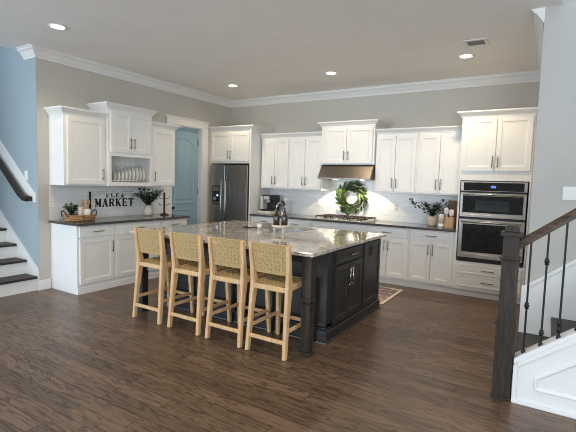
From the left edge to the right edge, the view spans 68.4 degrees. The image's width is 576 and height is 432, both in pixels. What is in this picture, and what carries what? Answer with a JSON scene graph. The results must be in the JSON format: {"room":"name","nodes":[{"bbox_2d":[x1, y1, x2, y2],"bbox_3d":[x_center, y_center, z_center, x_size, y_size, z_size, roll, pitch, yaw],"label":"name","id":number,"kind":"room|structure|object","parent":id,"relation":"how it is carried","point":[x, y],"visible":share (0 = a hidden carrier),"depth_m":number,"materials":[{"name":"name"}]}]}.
{"room":"kitchen","nodes":[
{"label":"kitchen","id":0,"kind":"room"},
{"bbox_2d":[0,46,39,275],"bbox_3d":[-4.453,-1.841,6.143,3.200,5.400,0.120,4,5,31],"label":"wall","id":1,"kind":"structure","parent":0,"point":[18,92],"depth_m":5.53,"materials":[{"name":"paint"}]},
{"bbox_2d":[0,140,36,202],"bbox_3d":[-4.142,-1.167,5.860,2.216,1.859,0.102,4,5,31],"label":"wall handrail","id":2,"kind":"object","parent":1,"relation":"attached to","point":[9,168],"visible":1,"depth_m":5.56,"materials":[{"name":"black wood"}]},
{"bbox_2d":[36,58,230,287],"bbox_3d":[-2.215,-0.665,6.987,0.120,3.050,3.777,4,5,31],"label":"wall","id":3,"kind":"structure","parent":0,"point":[57,84],"depth_m":5.77,"materials":[{"name":"beige paint"}]},
{"bbox_2d":[39,279,50,290],"bbox_3d":[-3.162,0.891,5.512,0.016,0.130,0.151,4,5,31],"label":"baseboard","id":4,"kind":"structure","parent":3,"relation":"attached to","point":[43,284],"depth_m":5.50,"materials":[{"name":"white wood"}]},
{"bbox_2d":[43,105,107,185],"bbox_3d":[-2.770,-0.891,5.571,0.385,0.973,0.652,4,5,31],"label":"upper cabinet","id":5,"kind":"object","parent":3,"relation":"attached to","point":[77,148],"visible":1,"depth_m":5.43,"materials":[{"name":"white wood"}]},
{"bbox_2d":[49,184,165,219],"bbox_3d":[-2.556,-0.234,6.364,0.008,0.470,2.040,4,5,31],"label":"backsplash","id":6,"kind":"structure","parent":3,"relation":"attached to","point":[59,195],"depth_m":6.01,"materials":[{"name":"tile"}]},
{"bbox_2d":[89,192,136,208],"bbox_3d":[-2.578,-0.242,6.296,0.021,0.243,0.808,4,5,31],"label":"wall sign","id":7,"kind":"object","parent":3,"relation":"attached to","point":[97,199],"visible":0.98,"depth_m":6.25,"materials":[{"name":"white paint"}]},
{"bbox_2d":[87,101,157,185],"bbox_3d":[-2.379,-1.000,6.146,0.435,1.123,0.865,4,5,31],"label":"upper cabinet","id":8,"kind":"object","parent":3,"relation":"attached to","point":[128,129],"visible":0.79,"depth_m":6.02,"materials":[{"name":"white wood"}]},
{"bbox_2d":[112,171,115,181],"bbox_3d":[-2.479,-0.558,6.021,0.164,0.164,0.014,6,6,44],"label":"dinner plate","id":9,"kind":"object","parent":8,"relation":"in","point":[113,172],"visible":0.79,"depth_m":6.00,"materials":[{"name":"ceramic"}]},
{"bbox_2d":[116,170,119,181],"bbox_3d":[-2.448,-0.569,6.070,0.179,0.179,0.015,6,6,44],"label":"dinner plate","id":10,"kind":"object","parent":8,"relation":"in","point":[117,171],"visible":0.66,"depth_m":6.04,"materials":[{"name":"ceramic"}]},
{"bbox_2d":[119,169,123,181],"bbox_3d":[-2.417,-0.579,6.119,0.193,0.193,0.016,6,6,44],"label":"dinner plate","id":11,"kind":"object","parent":8,"relation":"in","point":[120,170],"visible":0.59,"depth_m":6.09,"materials":[{"name":"ceramic"}]},
{"bbox_2d":[123,168,127,181],"bbox_3d":[-2.386,-0.590,6.168,0.208,0.208,0.017,6,6,44],"label":"dinner plate","id":12,"kind":"object","parent":8,"relation":"in","point":[124,169],"visible":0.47,"depth_m":6.13,"materials":[{"name":"ceramic"}]},
{"bbox_2d":[126,168,130,181],"bbox_3d":[-2.355,-0.600,6.217,0.223,0.223,0.018,6,6,44],"label":"dinner plate","id":13,"kind":"object","parent":8,"relation":"in","point":[127,169],"visible":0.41,"depth_m":6.18,"materials":[{"name":"ceramic"}]},
{"bbox_2d":[130,167,134,181],"bbox_3d":[-2.324,-0.611,6.266,0.238,0.238,0.019,6,6,44],"label":"dinner plate","id":14,"kind":"object","parent":8,"relation":"in","point":[131,168],"visible":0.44,"depth_m":6.22,"materials":[{"name":"ceramic"}]},
{"bbox_2d":[133,166,138,181],"bbox_3d":[-2.293,-0.619,6.316,0.248,0.248,0.020,6,6,44],"label":"dinner plate","id":15,"kind":"object","parent":8,"relation":"in","point":[134,167],"visible":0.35,"depth_m":6.27,"materials":[{"name":"ceramic"}]},
{"bbox_2d":[137,166,141,181],"bbox_3d":[-2.262,-0.622,6.365,0.248,0.248,0.020,6,6,44],"label":"dinner plate","id":16,"kind":"object","parent":8,"relation":"in","point":[138,167],"visible":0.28,"depth_m":6.31,"materials":[{"name":"ceramic"}]},
{"bbox_2d":[140,167,144,181],"bbox_3d":[-2.232,-0.625,6.414,0.248,0.248,0.020,6,6,44],"label":"dinner plate","id":17,"kind":"object","parent":8,"relation":"in","point":[142,168],"visible":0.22,"depth_m":6.36,"materials":[{"name":"ceramic"}]},
{"bbox_2d":[152,121,180,185],"bbox_3d":[-2.057,-0.962,6.723,0.385,0.973,0.568,4,5,31],"label":"upper cabinet","id":18,"kind":"object","parent":3,"relation":"attached to","point":[163,134],"visible":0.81,"depth_m":6.63,"materials":[{"name":"white wood"}]},
{"bbox_2d":[172,127,198,224],"bbox_3d":[-1.863,-0.377,7.619,0.116,2.380,0.720,4,5,31],"label":"door","id":19,"kind":"structure","parent":3,"relation":"in","point":[185,190],"depth_m":7.64,"materials":[{"name":"blue wood"}]},
{"bbox_2d":[165,114,208,223],"bbox_3d":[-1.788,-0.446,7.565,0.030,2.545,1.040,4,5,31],"label":"trim","id":20,"kind":"structure","parent":3,"relation":"attached to","point":[170,119],"depth_m":7.82,"materials":[{"name":"white wood"}]},
{"bbox_2d":[0,0,562,99],"bbox_3d":[-0.359,-1.814,0.996,9.860,0.300,12.120,4,5,31],"label":"ceiling","id":21,"kind":"structure","parent":0,"point":[265,48],"depth_m":4.65,"materials":[{"name":"paint"}]},
{"bbox_2d":[48,23,66,29],"bbox_3d":[-2.435,-1.997,4.478,0.180,0.008,0.180,4,5,31],"label":"recessed light","id":22,"kind":"object","parent":21,"relation":"in","point":[51,25],"visible":1,"depth_m":4.47,"materials":[{"name":"white plastic"}]},
{"bbox_2d":[325,71,336,74],"bbox_3d":[0.614,-2.034,6.045,0.180,0.008,0.180,4,5,31],"label":"recessed light","id":23,"kind":"object","parent":21,"relation":"in","point":[329,72],"visible":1,"depth_m":6.05,"materials":[{"name":"white plastic"}]},
{"bbox_2d":[458,54,473,58],"bbox_3d":[2.133,-1.913,5.082,0.180,0.008,0.180,4,5,31],"label":"recessed light","id":24,"kind":"object","parent":21,"relation":"in","point":[463,56],"visible":1,"depth_m":5.09,"materials":[{"name":"white plastic"}]},
{"bbox_2d":[462,38,489,47],"bbox_3d":[2.043,-1.878,4.602,0.240,0.008,0.250,4,5,31],"label":"ceiling vent","id":25,"kind":"object","parent":21,"relation":"in","point":[482,41],"visible":1,"depth_m":4.59,"materials":[{"name":"white plastic"}]},
{"bbox_2d":[0,277,575,431],"bbox_3d":[-1.613,1.336,2.073,12.700,0.120,12.300,4,5,31],"label":"floor","id":26,"kind":"structure","parent":0,"point":[422,361],"depth_m":3.30,"materials":[{"name":"brown wood"}]},
{"bbox_2d":[0,210,39,296],"bbox_3d":[-4.498,-0.077,5.459,2.330,1.990,1.270,4,5,31],"label":"staircase","id":27,"kind":"structure","parent":26,"relation":"on","point":[19,273],"depth_m":5.49,"materials":[{"name":"white wood"}]},
{"bbox_2d":[50,223,114,294],"bbox_3d":[-2.700,0.525,5.623,0.635,0.868,0.534,4,5,31],"label":"base cabinet","id":28,"kind":"object","parent":26,"relation":"on","point":[82,257],"visible":0.93,"depth_m":5.43,"materials":[{"name":"white wood"}]},
{"bbox_2d":[49,213,189,225],"bbox_3d":[-2.336,0.042,6.148,0.626,0.032,1.920,4,5,31],"label":"countertop","id":29,"kind":"structure","parent":28,"relation":"on","point":[130,218],"depth_m":5.92,"materials":[{"name":"grey stone"}]},
{"bbox_2d":[61,209,96,221],"bbox_3d":[-2.733,-0.011,5.556,0.268,0.143,0.466,4,5,31],"label":"wicker tray","id":30,"kind":"object","parent":29,"relation":"on","point":[67,217],"visible":0.99,"depth_m":5.43,"materials":[{"name":"brown wicker"}]},
{"bbox_2d":[61,202,78,214],"bbox_3d":[-2.792,-0.063,5.450,0.222,0.236,0.248,0,5,-24],"label":"leafy plant","id":31,"kind":"object","parent":30,"relation":"in","point":[69,209],"visible":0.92,"depth_m":5.44,"materials":[{"name":"green plant"}]},
{"bbox_2d":[77,207,82,214],"bbox_3d":[-2.711,-0.038,5.532,0.064,0.178,0.064,4,5,31],"label":"pillar candle","id":32,"kind":"object","parent":30,"relation":"in","point":[80,209],"visible":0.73,"depth_m":5.50,"materials":[{"name":"beige wax"}]},
{"bbox_2d":[83,208,89,214],"bbox_3d":[-2.682,-0.027,5.636,0.100,0.140,0.099,4,5,31],"label":"utensil crock","id":33,"kind":"object","parent":30,"relation":"in","point":[85,211],"visible":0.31,"depth_m":5.59,"materials":[{"name":"white ceramic"}]},
{"bbox_2d":[131,187,163,215],"bbox_3d":[-2.142,-0.220,6.492,0.492,0.445,0.399,1,5,-4],"label":"arrangement","id":34,"kind":"object","parent":29,"relation":"on","point":[147,200],"visible":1,"depth_m":6.56,"materials":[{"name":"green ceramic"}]},
{"bbox_2d":[150,200,155,213],"bbox_3d":[-2.207,-0.155,6.883,0.024,0.250,0.140,4,5,31],"label":"board","id":35,"kind":"object","parent":29,"relation":"on","point":[153,207],"visible":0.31,"depth_m":6.90,"materials":[{"name":"stone"}]},
{"bbox_2d":[159,192,169,214],"bbox_3d":[-1.991,-0.201,6.817,0.191,0.365,0.194,4,5,31],"label":"mug tree","id":36,"kind":"object","parent":29,"relation":"on","point":[163,213],"visible":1,"depth_m":6.80,"materials":[{"name":"brown metal"}]},
{"bbox_2d":[114,220,159,286],"bbox_3d":[-2.354,0.490,6.182,0.635,0.868,0.779,4,5,31],"label":"base cabinet","id":37,"kind":"object","parent":26,"relation":"on","point":[124,241],"visible":0.39,"depth_m":5.87,"materials":[{"name":"white wood"}]},
{"bbox_2d":[132,227,194,324],"bbox_3d":[-1.336,0.599,4.592,0.420,0.963,0.518,4,5,31],"label":"counter stool","id":38,"kind":"object","parent":26,"relation":"on","point":[144,239],"visible":0.82,"depth_m":4.44,"materials":[{"name":"brown wood"}]},
{"bbox_2d":[160,218,186,226],"bbox_3d":[-2.003,0.455,6.750,0.635,0.868,0.554,4,5,31],"label":"base cabinet","id":39,"kind":"object","parent":26,"relation":"on","point":[182,221],"visible":0.19,"depth_m":6.54,"materials":[{"name":"white wood"}]},
{"bbox_2d":[167,232,231,335],"bbox_3d":[-0.885,0.634,4.315,0.420,0.963,0.518,4,5,31],"label":"counter stool","id":40,"kind":"object","parent":26,"relation":"on","point":[178,251],"visible":0.91,"depth_m":4.15,"materials":[{"name":"brown wood"}]},
{"bbox_2d":[210,165,249,222],"bbox_3d":[-0.969,-0.071,8.041,0.892,1.770,0.680,4,5,31],"label":"refrigerator","id":41,"kind":"object","parent":26,"relation":"on","point":[229,184],"visible":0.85,"depth_m":7.75,"materials":[{"name":"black metal"}]},
{"bbox_2d":[224,165,249,220],"bbox_3d":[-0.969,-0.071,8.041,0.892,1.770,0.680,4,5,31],"label":"door","id":42,"kind":"structure","parent":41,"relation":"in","point":[236,177],"depth_m":7.67,"materials":[{"name":"silver metal"}]},
{"bbox_2d":[205,236,270,347],"bbox_3d":[-0.457,0.668,4.052,0.420,0.963,0.518,4,5,31],"label":"counter stool","id":43,"kind":"object","parent":26,"relation":"on","point":[240,271],"visible":0.91,"depth_m":3.89,"materials":[{"name":"brown wood"}]},
{"bbox_2d":[208,125,273,222],"bbox_3d":[-0.911,-0.417,8.030,1.032,2.465,0.659,4,5,31],"label":"tall cabinet","id":44,"kind":"object","parent":26,"relation":"on","point":[237,144],"visible":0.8,"depth_m":7.69,"materials":[{"name":"white wood"}]},
{"bbox_2d":[138,237,380,356],"bbox_3d":[-0.289,0.652,4.916,2.280,0.866,1.796,4,5,31],"label":"kitchen island","id":45,"kind":"object","parent":26,"relation":"on","point":[339,289],"visible":0.54,"depth_m":4.21,"materials":[{"name":"black wood"}]},
{"bbox_2d":[130,220,385,257],"bbox_3d":[-0.288,0.203,4.881,2.300,0.033,1.840,4,5,31],"label":"island countertop","id":46,"kind":"structure","parent":45,"relation":"on","point":[312,242],"depth_m":4.65,"materials":[{"name":"stone"}]},
{"bbox_2d":[275,202,283,229],"bbox_3d":[-0.078,0.001,5.133,0.120,0.340,0.182,4,5,31],"label":"kitchen faucet","id":47,"kind":"object","parent":46,"relation":"on","point":[278,203],"visible":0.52,"depth_m":5.17,"materials":[{"name":"silver metal"}]},
{"bbox_2d":[272,224,288,232],"bbox_3d":[-0.088,0.145,4.883,0.204,0.092,0.204,4,5,31],"label":"tray","id":48,"kind":"object","parent":46,"relation":"on","point":[273,226],"visible":0.94,"depth_m":4.81,"materials":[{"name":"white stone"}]},
{"bbox_2d":[273,208,279,224],"bbox_3d":[-0.131,0.008,4.872,0.073,0.203,0.073,-1,5,-30],"label":"soap bottle","id":49,"kind":"object","parent":48,"relation":"on","point":[276,218],"visible":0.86,"depth_m":4.85,"materials":[{"name":"orange glass"}]},
{"bbox_2d":[281,208,287,225],"bbox_3d":[-0.039,0.011,4.873,0.073,0.203,0.073,-1,5,-30],"label":"soap bottle","id":50,"kind":"object","parent":48,"relation":"on","point":[284,218],"visible":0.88,"depth_m":4.85,"materials":[{"name":"orange glass"}]},
{"bbox_2d":[265,227,303,231],"bbox_3d":[-0.052,0.298,5.383,0.738,0.220,0.468,4,5,31],"label":"sink","id":51,"kind":"object","parent":46,"relation":"in","point":[269,227],"visible":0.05,"depth_m":5.60,"materials":[{"name":"silver metal"}]},
{"bbox_2d":[251,216,272,223],"bbox_3d":[-0.275,0.429,7.704,0.609,0.868,0.635,4,5,31],"label":"base cabinet","id":52,"kind":"object","parent":26,"relation":"on","point":[260,219],"visible":0.21,"depth_m":7.46,"materials":[{"name":"white wood"}]},
{"bbox_2d":[249,213,455,231],"bbox_3d":[0.954,0.075,6.916,3.476,0.032,0.626,4,5,31],"label":"countertop","id":53,"kind":"structure","parent":52,"relation":"on","point":[290,216],"depth_m":6.49,"materials":[{"name":"grey stone"}]},
{"bbox_2d":[258,210,280,213],"bbox_3d":[-0.335,-0.073,7.786,0.300,0.050,0.366,4,5,31],"label":"stand","id":54,"kind":"object","parent":53,"relation":"on","point":[259,211],"visible":0.78,"depth_m":7.64,"materials":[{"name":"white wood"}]},
{"bbox_2d":[260,195,279,210],"bbox_3d":[-0.330,-0.242,7.776,0.223,0.285,0.320,4,5,31],"label":"coffee maker","id":55,"kind":"object","parent":54,"relation":"on","point":[267,202],"visible":0.98,"depth_m":7.71,"materials":[{"name":"grey plastic"}]},
{"bbox_2d":[313,214,376,222],"bbox_3d":[0.933,0.031,6.916,0.910,0.054,0.522,4,5,31],"label":"cooktop","id":56,"kind":"object","parent":53,"relation":"in","point":[364,219],"visible":1,"depth_m":6.82,"materials":[{"name":"silver metal"}]},
{"bbox_2d":[409,198,447,225],"bbox_3d":[2.125,-0.059,6.295,0.422,0.402,0.530,0,5,-25],"label":"greenery","id":57,"kind":"object","parent":53,"relation":"on","point":[432,219],"visible":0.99,"depth_m":6.25,"materials":[{"name":"green plant"}]},
{"bbox_2d":[438,212,444,226],"bbox_3d":[2.216,0.053,6.125,0.090,0.210,0.090,4,5,31],"label":"soap dispenser","id":58,"kind":"object","parent":53,"relation":"on","point":[441,217],"visible":0.95,"depth_m":6.09,"materials":[{"name":"glass"}]},
{"bbox_2d":[444,217,454,227],"bbox_3d":[2.301,0.093,6.039,0.116,0.150,0.116,4,5,31],"label":"utensil holder","id":59,"kind":"object","parent":53,"relation":"on","point":[449,222],"visible":1,"depth_m":5.99,"materials":[{"name":"brown wood"}]},
{"bbox_2d":[444,208,448,215],"bbox_3d":[2.256,0.017,6.047,0.071,0.272,0.011,4,5,27],"label":"spatula","id":60,"kind":"object","parent":59,"relation":"in","point":[446,210],"visible":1,"depth_m":6.04,"materials":[{"name":"white plastic"}]},
{"bbox_2d":[449,209,453,216],"bbox_3d":[2.311,0.032,6.002,0.068,0.251,0.016,4,5,31],"label":"spatula","id":61,"kind":"object","parent":59,"relation":"in","point":[451,212],"visible":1,"depth_m":5.99,"materials":[{"name":"white plastic"}]},
{"bbox_2d":[448,200,457,225],"bbox_3d":[2.472,-0.040,6.319,0.170,0.380,0.022,4,5,31],"label":"cutting board","id":62,"kind":"object","parent":53,"relation":"on","point":[450,202],"visible":0.24,"depth_m":6.30,"materials":[{"name":"brown wood"}]},
{"bbox_2d":[245,241,301,360],"bbox_3d":[-0.055,0.699,3.805,0.420,0.963,0.518,4,5,31],"label":"counter stool","id":63,"kind":"object","parent":26,"relation":"on","point":[274,282],"visible":0.96,"depth_m":3.63,"materials":[{"name":"brown wood"}]},
{"bbox_2d":[280,218,312,226],"bbox_3d":[0.259,0.470,7.375,0.644,0.868,0.635,4,5,31],"label":"base cabinet","id":64,"kind":"object","parent":26,"relation":"on","point":[295,222],"visible":0.2,"depth_m":7.06,"materials":[{"name":"white wood"}]},
{"bbox_2d":[313,221,366,231],"bbox_3d":[0.934,0.523,6.961,0.939,0.868,0.635,4,5,31],"label":"base cabinet","id":65,"kind":"object","parent":26,"relation":"on","point":[317,224],"visible":0.09,"depth_m":6.68,"materials":[{"name":"white wood"}]},
{"bbox_2d":[367,225,409,286],"bbox_3d":[1.608,0.575,6.547,0.643,0.868,0.635,4,5,31],"label":"base cabinet","id":66,"kind":"object","parent":26,"relation":"on","point":[394,251],"visible":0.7,"depth_m":6.26,"materials":[{"name":"white wood"}]},
{"bbox_2d":[377,286,402,304],"bbox_3d":[0.684,1.018,6.061,1.680,0.009,0.890,4,5,31],"label":"kitchen rug","id":67,"kind":"object","parent":26,"relation":"on","point":[385,294],"visible":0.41,"depth_m":5.78,"materials":[{"name":"multicoloured fabric"}]},
{"bbox_2d":[407,229,455,293],"bbox_3d":[2.151,0.618,6.213,0.631,0.868,0.635,4,5,31],"label":"base cabinet","id":68,"kind":"object","parent":26,"relation":"on","point":[431,253],"visible":0.92,"depth_m":5.97,"materials":[{"name":"white wood"}]},
{"bbox_2d":[453,107,537,303],"bbox_3d":[2.800,-0.136,5.751,0.970,2.480,0.659,4,5,31],"label":"tall cabinet","id":69,"kind":"object","parent":26,"relation":"on","point":[498,145],"visible":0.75,"depth_m":5.49,"materials":[{"name":"white wood"}]},
{"bbox_2d":[457,181,529,266],"bbox_3d":[2.759,0.078,5.712,0.780,1.078,0.592,4,5,31],"label":"wall oven","id":70,"kind":"object","parent":69,"relation":"in","point":[486,207],"visible":0.98,"depth_m":5.53,"materials":[{"name":"silver metal"}]},
{"bbox_2d":[511,259,575,418],"bbox_3d":[2.634,0.303,2.876,1.854,2.054,1.120,4,5,31],"label":"staircase","id":71,"kind":"structure","parent":26,"relation":"on","point":[544,376],"depth_m":2.92,"materials":[{"name":"white wood"}]},
{"bbox_2d":[490,208,575,401],"bbox_3d":[2.251,0.147,2.511,1.768,2.401,0.136,4,5,31],"label":"stair railing","id":72,"kind":"object","parent":71,"relation":"on","point":[513,239],"visible":0.98,"depth_m":2.92,"materials":[{"name":"wood"}]},
{"bbox_2d":[231,81,539,223],"bbox_3d":[1.146,-0.586,7.207,5.615,3.050,0.120,4,5,31],"label":"wall","id":73,"kind":"structure","parent":0,"point":[434,108],"depth_m":6.71,"materials":[{"name":"beige paint"}]},
{"bbox_2d":[260,133,289,188],"bbox_3d":[-0.161,-0.985,7.693,0.592,0.973,0.384,4,5,31],"label":"upper cabinet","id":74,"kind":"object","parent":73,"relation":"attached to","point":[275,146],"visible":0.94,"depth_m":7.55,"materials":[{"name":"white wood"}]},
{"bbox_2d":[16,7,544,107],"bbox_3d":[0.025,-1.946,5.458,5.635,0.125,3.885,4,5,31],"label":"trim","id":75,"kind":"structure","parent":73,"relation":"attached to","point":[29,51],"depth_m":6.28,"materials":[{"name":"white wood"}]},
{"bbox_2d":[288,131,329,189],"bbox_3d":[0.368,-0.944,7.368,0.652,0.973,0.384,4,5,31],"label":"upper cabinet","id":76,"kind":"object","parent":73,"relation":"attached to","point":[305,165],"visible":0.94,"depth_m":7.24,"materials":[{"name":"white wood"}]},
{"bbox_2d":[317,165,374,179],"bbox_3d":[0.998,-0.708,6.916,0.905,0.244,0.498,4,5,31],"label":"range hood","id":77,"kind":"object","parent":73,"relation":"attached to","point":[335,172],"visible":0.91,"depth_m":6.74,"materials":[{"name":"metal"}]},
{"bbox_2d":[335,181,367,214],"bbox_3d":[1.055,-0.296,7.122,0.596,0.604,0.102,4,5,31],"label":"wreath","id":78,"kind":"object","parent":73,"relation":"attached to","point":[348,208],"visible":1,"depth_m":7.11,"materials":[{"name":"green plant"}]},
{"bbox_2d":[317,119,387,164],"bbox_3d":[1.030,-1.175,6.909,1.040,0.685,0.445,4,5,31],"label":"upper cabinet","id":79,"kind":"object","parent":73,"relation":"attached to","point":[352,142],"visible":0.93,"depth_m":6.73,"materials":[{"name":"white wood"}]},
{"bbox_2d":[270,179,457,224],"bbox_3d":[1.132,-0.316,7.157,3.480,0.720,0.008,4,5,31],"label":"backsplash","id":80,"kind":"structure","parent":73,"relation":"attached to","point":[302,202],"depth_m":7.03,"materials":[{"name":"tile"}]},
{"bbox_2d":[393,204,397,210],"bbox_3d":[1.718,-0.140,6.793,0.075,0.116,0.010,4,5,31],"label":"wall outlet","id":81,"kind":"object","parent":73,"relation":"attached to","point":[395,206],"visible":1,"depth_m":6.79,"materials":[{"name":"white plastic"}]},
{"bbox_2d":[374,127,418,193],"bbox_3d":[1.704,-0.840,6.548,0.645,0.973,0.384,4,5,31],"label":"upper cabinet","id":82,"kind":"object","parent":73,"relation":"attached to","point":[396,148],"visible":0.97,"depth_m":6.41,"materials":[{"name":"white wood"}]},
{"bbox_2d":[416,125,461,195],"bbox_3d":[2.253,-0.797,6.210,0.645,0.973,0.384,4,5,31],"label":"upper cabinet","id":83,"kind":"object","parent":73,"relation":"attached to","point":[439,147],"visible":0.82,"depth_m":6.08,"materials":[{"name":"white wood"}]},
{"bbox_2d":[525,0,575,284],"bbox_3d":[3.998,-1.319,2.663,4.125,5.400,0.120,4,5,31],"label":"wall","id":84,"kind":"structure","parent":0,"point":[554,169],"depth_m":3.67,"materials":[{"name":"paint"}]},
{"bbox_2d":[562,187,575,199],"bbox_3d":[2.424,-0.193,3.630,0.120,0.116,0.010,4,5,31],"label":"light switch","id":85,"kind":"object","parent":84,"relation":"attached to","point":[569,193],"visible":1,"depth_m":3.63,"materials":[{"name":"white plastic"}]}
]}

